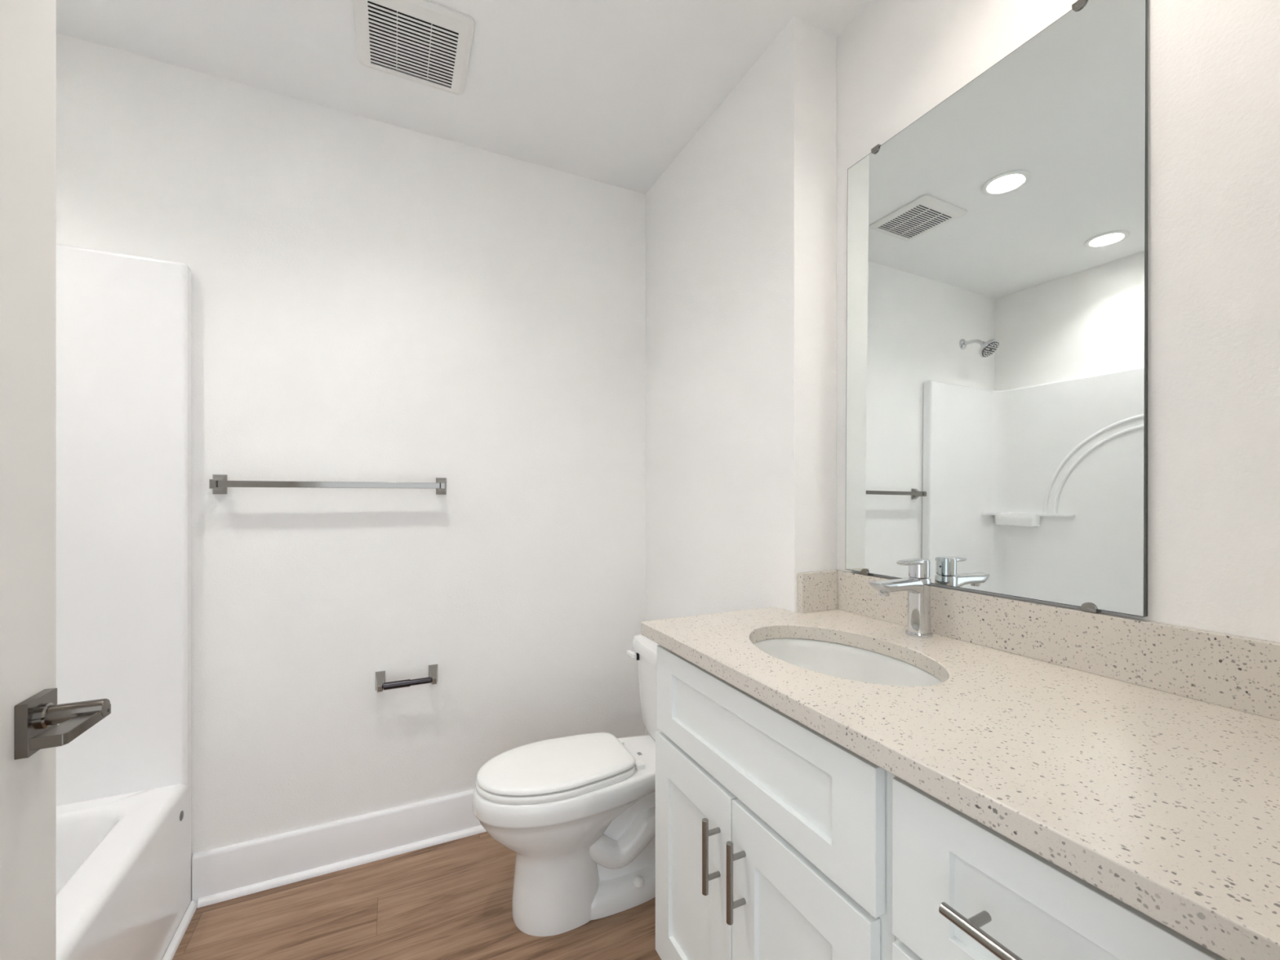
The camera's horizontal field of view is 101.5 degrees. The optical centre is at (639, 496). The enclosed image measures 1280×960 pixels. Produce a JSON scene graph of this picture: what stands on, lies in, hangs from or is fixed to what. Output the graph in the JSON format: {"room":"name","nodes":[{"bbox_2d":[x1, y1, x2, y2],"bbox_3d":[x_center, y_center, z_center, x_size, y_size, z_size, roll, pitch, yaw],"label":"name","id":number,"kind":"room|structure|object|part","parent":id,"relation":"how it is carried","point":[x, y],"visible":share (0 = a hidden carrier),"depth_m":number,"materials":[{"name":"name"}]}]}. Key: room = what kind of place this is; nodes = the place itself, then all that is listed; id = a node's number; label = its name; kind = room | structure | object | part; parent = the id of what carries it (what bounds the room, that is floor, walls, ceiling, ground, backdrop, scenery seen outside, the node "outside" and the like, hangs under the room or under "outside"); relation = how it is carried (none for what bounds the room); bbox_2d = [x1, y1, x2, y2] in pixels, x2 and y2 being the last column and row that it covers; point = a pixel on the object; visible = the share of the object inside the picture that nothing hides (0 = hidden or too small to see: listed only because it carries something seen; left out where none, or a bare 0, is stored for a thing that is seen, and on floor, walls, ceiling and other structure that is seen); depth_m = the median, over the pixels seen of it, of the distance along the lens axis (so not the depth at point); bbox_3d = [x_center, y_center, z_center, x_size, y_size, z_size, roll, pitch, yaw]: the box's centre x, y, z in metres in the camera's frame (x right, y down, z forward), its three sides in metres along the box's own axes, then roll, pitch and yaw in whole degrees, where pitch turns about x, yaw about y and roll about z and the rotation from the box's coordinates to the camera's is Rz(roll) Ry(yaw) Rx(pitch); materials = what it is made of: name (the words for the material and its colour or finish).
{"room":"bathroom","nodes":[
{"label":"bathroom","id":0,"kind":"room"},
{"bbox_2d":[56,32,645,901],"bbox_3d":[-0.894,-0.100,1.786,2.517,2.580,0.100,0,0,-25],"label":"wall","id":1,"kind":"structure","parent":0,"point":[373,300],"depth_m":1.73,"materials":[{"name":"paint"}]},
{"bbox_2d":[162,900,197,959],"bbox_3d":[-0.955,1.182,0.802,0.016,0.016,1.595,0,0,-25],"label":"trim","id":2,"kind":"structure","parent":1,"relation":"attached to","point":[181,930],"depth_m":1.42,"materials":[{"name":"paint"}]},
{"bbox_2d":[208,474,446,494],"bbox_3d":[-0.957,-0.036,1.660,0.652,0.058,0.074,0,0,-25],"label":"towel bar","id":3,"kind":"object","parent":1,"relation":"attached to","point":[219,483],"visible":1,"depth_m":1.61,"materials":[{"name":"silver metal"}]},
{"bbox_3d":[-1.237,-0.036,1.528,0.034,0.058,0.074,0,0,-25],"label":"mounting post","id":4,"kind":"part","parent":3,"relation":"part of","materials":[{"name":"silver metal"}]},
{"bbox_3d":[-0.678,-0.036,1.792,0.034,0.058,0.074,0,0,-25],"label":"mounting post","id":5,"kind":"part","parent":3,"relation":"part of","materials":[{"name":"silver metal"}]},
{"bbox_2d":[191,789,481,902],"bbox_3d":[-0.640,1.119,1.843,1.472,0.143,0.015,0,0,-25],"label":"baseboard","id":6,"kind":"structure","parent":1,"relation":"attached to","point":[231,867],"depth_m":1.67,"materials":[{"name":"paint"}]},
{"bbox_2d":[196,825,486,908],"bbox_3d":[-0.633,1.181,1.828,1.441,0.017,0.017,0,0,-25],"label":"trim","id":7,"kind":"structure","parent":1,"relation":"attached to","point":[263,886],"depth_m":1.66,"materials":[{"name":"paint"}]},
{"bbox_2d":[375,664,437,692],"bbox_3d":[-0.776,0.612,1.748,0.194,0.060,0.070,0,0,-25],"label":"toilet paper holder","id":8,"kind":"object","parent":1,"relation":"attached to","point":[380,684],"visible":1,"depth_m":1.73,"materials":[{"name":"silver metal"}]},
{"bbox_3d":[-0.850,0.612,1.713,0.030,0.060,0.070,0,0,-25],"label":"mounting post","id":9,"kind":"part","parent":8,"relation":"part of","materials":[{"name":"silver metal"}]},
{"bbox_3d":[-0.702,0.612,1.782,0.030,0.060,0.070,0,0,-25],"label":"mounting post","id":10,"kind":"part","parent":8,"relation":"part of","materials":[{"name":"silver metal"}]},
{"bbox_2d":[172,831,661,959],"bbox_3d":[-0.355,1.215,0.644,2.517,0.050,2.667,0,0,-25],"label":"floor","id":11,"kind":"structure","parent":0,"point":[451,900],"depth_m":1.47,"materials":[{"name":"brown wood"}]},
{"bbox_2d":[0,0,111,959],"bbox_3d":[-0.571,0.164,0.334,0.102,2.028,0.760,0,0,-25],"label":"door","id":12,"kind":"structure","parent":11,"relation":"on","point":[30,713],"depth_m":0.61,"materials":[{"name":"paint"}]},
{"bbox_3d":[-0.720,0.269,0.624,0.011,0.062,0.059,0,0,-25],"label":"handle","id":13,"kind":"part","parent":12,"relation":"part of","materials":[{"name":"silver metal"}]},
{"bbox_3d":[-0.660,0.268,0.615,0.029,0.013,0.096,0,0,-17],"label":"lever","id":14,"kind":"part","parent":12,"relation":"part of","materials":[{"name":"silver metal"}]},
{"bbox_2d":[56,244,191,959],"bbox_3d":[-1.269,0.262,0.663,0.674,1.855,1.607,0,0,-25],"label":"bathtub","id":15,"kind":"object","parent":11,"relation":"on","point":[124,322],"visible":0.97,"depth_m":1.41,"materials":[{"name":"white plastic"}]},
{"bbox_2d":[56,783,190,959],"bbox_3d":[-1.266,1.000,0.654,0.672,0.377,1.587,0,0,-25],"label":"tub","id":16,"kind":"object","parent":15,"relation":"in","point":[123,855],"depth_m":1.28,"materials":[{"name":"white plastic"}]},
{"bbox_2d":[472,634,660,936],"bbox_3d":[-0.120,0.839,1.580,0.738,0.703,0.432,0,0,-25],"label":"toilet","id":17,"kind":"object","parent":11,"relation":"on","point":[577,812],"visible":0.8,"depth_m":1.46,"materials":[{"name":"white ceramic"}]},
{"bbox_3d":[-0.249,0.792,1.519,0.438,0.017,0.290,0,0,-25],"label":"seat","id":18,"kind":"part","parent":17,"relation":"part of","materials":[{"name":"white plastic"}]},
{"bbox_3d":[-0.246,0.771,1.520,0.438,0.019,0.285,0,0,-25],"label":"seat lid","id":19,"kind":"part","parent":17,"relation":"part of","materials":[{"name":"white plastic"}]},
{"bbox_3d":[-0.029,0.548,1.820,0.014,0.016,0.057,0,0,-25],"label":"lever arm","id":20,"kind":"part","parent":17,"relation":"part of","materials":[{"name":"white plastic"}]},
{"bbox_3d":[0.127,0.510,1.696,0.194,0.046,0.432,0,0,-25],"label":"tank lid","id":21,"kind":"part","parent":17,"relation":"part of","materials":[{"name":"white ceramic"}]},
{"bbox_3d":[0.132,0.667,1.698,0.183,0.266,0.410,0,0,-25],"label":"tank","id":22,"kind":"part","parent":17,"relation":"part of","materials":[{"name":"white ceramic"}]},
{"bbox_2d":[655,644,895,959],"bbox_3d":[0.388,0.761,1.050,0.558,0.858,0.640,0,0,-25],"label":"base cabinet","id":23,"kind":"object","parent":11,"relation":"on","point":[774,837],"visible":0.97,"depth_m":0.89,"materials":[{"name":"paint"}]},
{"bbox_3d":[0.109,0.808,1.098,0.019,0.513,0.304,0,0,-25],"label":"cabinet door","id":24,"kind":"part","parent":23,"relation":"part of","materials":[{"name":"paint"}]},
{"bbox_3d":[0.133,0.671,0.982,0.037,0.138,0.012,0,0,-25],"label":"handle","id":25,"kind":"part","parent":23,"relation":"part of","materials":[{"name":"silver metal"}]},
{"bbox_3d":[0.167,0.668,0.911,0.037,0.138,0.012,0,0,-25],"label":"handle","id":26,"kind":"part","parent":23,"relation":"part of","materials":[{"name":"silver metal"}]},
{"bbox_3d":[0.241,0.808,0.819,0.019,0.513,0.306,0,0,-25],"label":"cabinet door","id":27,"kind":"part","parent":23,"relation":"part of","materials":[{"name":"paint"}]},
{"bbox_3d":[0.197,0.719,0.960,0.019,0.733,0.640,0,0,-25],"label":"frame","id":28,"kind":"part","parent":23,"relation":"part of","materials":[{"name":"paint"}]},
{"bbox_2d":[640,606,1279,959],"bbox_3d":[0.473,0.316,0.905,0.554,0.031,1.039,0,0,-25],"label":"countertop","id":29,"kind":"structure","parent":23,"relation":"on","point":[1166,804],"depth_m":0.62,"materials":[{"name":"stone"}]},
{"bbox_2d":[753,638,942,686],"bbox_3d":[0.386,0.411,1.026,0.320,0.158,0.452,0,0,-25],"label":"undermount sink","id":30,"kind":"object","parent":29,"relation":"in","point":[832,659],"visible":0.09,"depth_m":1.16,"materials":[{"name":"white ceramic"}]},
{"bbox_2d":[868,558,933,638],"bbox_3d":[0.555,0.217,1.110,0.163,0.166,0.054,0,0,-25],"label":"faucet","id":31,"kind":"object","parent":29,"relation":"on","point":[917,585],"visible":1,"depth_m":1.11,"materials":[{"name":"silver metal"}]},
{"bbox_3d":[0.542,0.192,1.104,0.134,0.037,0.040,0,0,-25],"label":"spout","id":32,"kind":"part","parent":31,"relation":"part of","materials":[{"name":"silver metal"}]},
{"bbox_3d":[0.585,0.140,1.124,0.072,0.013,0.036,0,0,-25],"label":"lever","id":33,"kind":"part","parent":31,"relation":"part of","materials":[{"name":"silver metal"}]},
{"bbox_2d":[892,775,1226,959],"bbox_3d":[0.599,0.761,0.603,0.558,0.858,0.349,0,0,-25],"label":"drawer","id":34,"kind":"object","parent":11,"relation":"on","point":[962,889],"visible":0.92,"depth_m":0.54,"materials":[{"name":"paint"}]},
{"bbox_3d":[0.388,0.673,0.507,0.019,0.244,0.318,0,0,-25],"label":"drawer","id":35,"kind":"part","parent":34,"relation":"part of","materials":[{"name":"paint"}]},
{"bbox_3d":[0.361,0.436,0.498,0.037,0.012,0.138,0,0,-25],"label":"handle","id":36,"kind":"part","parent":34,"relation":"part of","materials":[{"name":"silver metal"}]},
{"bbox_2d":[56,0,872,194],"bbox_3d":[-0.478,-1.258,0.904,2.517,0.016,2.092,0,0,-25],"label":"ceiling","id":37,"kind":"structure","parent":0,"point":[611,92],"depth_m":1.50,"materials":[{"name":"paint"}]},
{"bbox_2d":[352,0,475,95],"bbox_3d":[-0.620,-1.296,1.436,0.287,0.116,0.287,0,0,-25],"label":"exhaust fan","id":38,"kind":"object","parent":37,"relation":"attached to","point":[425,39],"visible":0.99,"depth_m":1.45,"materials":[{"name":"plastic"}]},
{"bbox_2d":[645,16,836,734],"bbox_3d":[0.279,-0.100,1.793,0.149,2.580,0.888,0,0,-25],"label":"wall","id":39,"kind":"structure","parent":0,"point":[741,224],"depth_m":1.53,"materials":[{"name":"paint"}]},
{"bbox_2d":[797,569,840,613],"bbox_3d":[0.477,0.249,1.384,0.140,0.102,0.020,0,0,-25],"label":"backsplash","id":40,"kind":"structure","parent":39,"relation":"attached to","point":[817,591],"depth_m":1.37,"materials":[{"name":"stone"}]},
{"bbox_2d":[836,0,1279,642],"bbox_3d":[0.632,-0.100,1.361,0.120,2.580,1.972,0,0,-25],"label":"wall","id":41,"kind":"structure","parent":0,"point":[1214,65],"depth_m":0.79,"materials":[{"name":"paint"}]},
{"bbox_2d":[860,568,873,575],"bbox_3d":[0.573,0.189,1.320,0.022,0.016,0.022,0,0,-25],"label":"mirror clip","id":42,"kind":"object","parent":41,"relation":"attached to","point":[864,571],"visible":0.94,"depth_m":1.31,"materials":[{"name":"silver metal"}]},
{"bbox_2d":[871,143,880,153],"bbox_3d":[0.587,-0.859,1.298,0.014,0.016,0.022,0,0,-25],"label":"mirror clip","id":43,"kind":"object","parent":41,"relation":"attached to","point":[874,149],"visible":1,"depth_m":1.29,"materials":[{"name":"silver metal"}]},
{"bbox_2d":[845,0,1147,617],"bbox_3d":[0.676,-0.335,1.105,0.018,1.052,0.603,0,0,-25],"label":"wall mirror","id":44,"kind":"object","parent":41,"relation":"attached to","point":[997,422],"visible":1,"depth_m":1.00,"materials":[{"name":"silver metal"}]},
{"bbox_2d":[837,570,1279,720],"bbox_3d":[0.736,0.249,0.975,0.020,0.102,0.942,0,0,-25],"label":"backsplash","id":45,"kind":"structure","parent":41,"relation":"attached to","point":[1231,671],"depth_m":0.87,"materials":[{"name":"stone"}]},
{"bbox_2d":[1071,0,1086,10],"bbox_3d":[0.770,-0.859,0.914,0.011,0.016,0.022,0,0,-25],"label":"mirror clip","id":46,"kind":"object","parent":41,"relation":"attached to","point":[1078,4],"visible":1,"depth_m":0.91,"materials":[{"name":"silver metal"}]},
{"bbox_2d":[1080,602,1101,613],"bbox_3d":[0.774,0.189,0.898,0.018,0.016,0.022,0,0,-25],"label":"mirror clip","id":47,"kind":"object","parent":41,"relation":"attached to","point":[1086,606],"visible":1,"depth_m":0.89,"materials":[{"name":"silver metal"}]}
]}

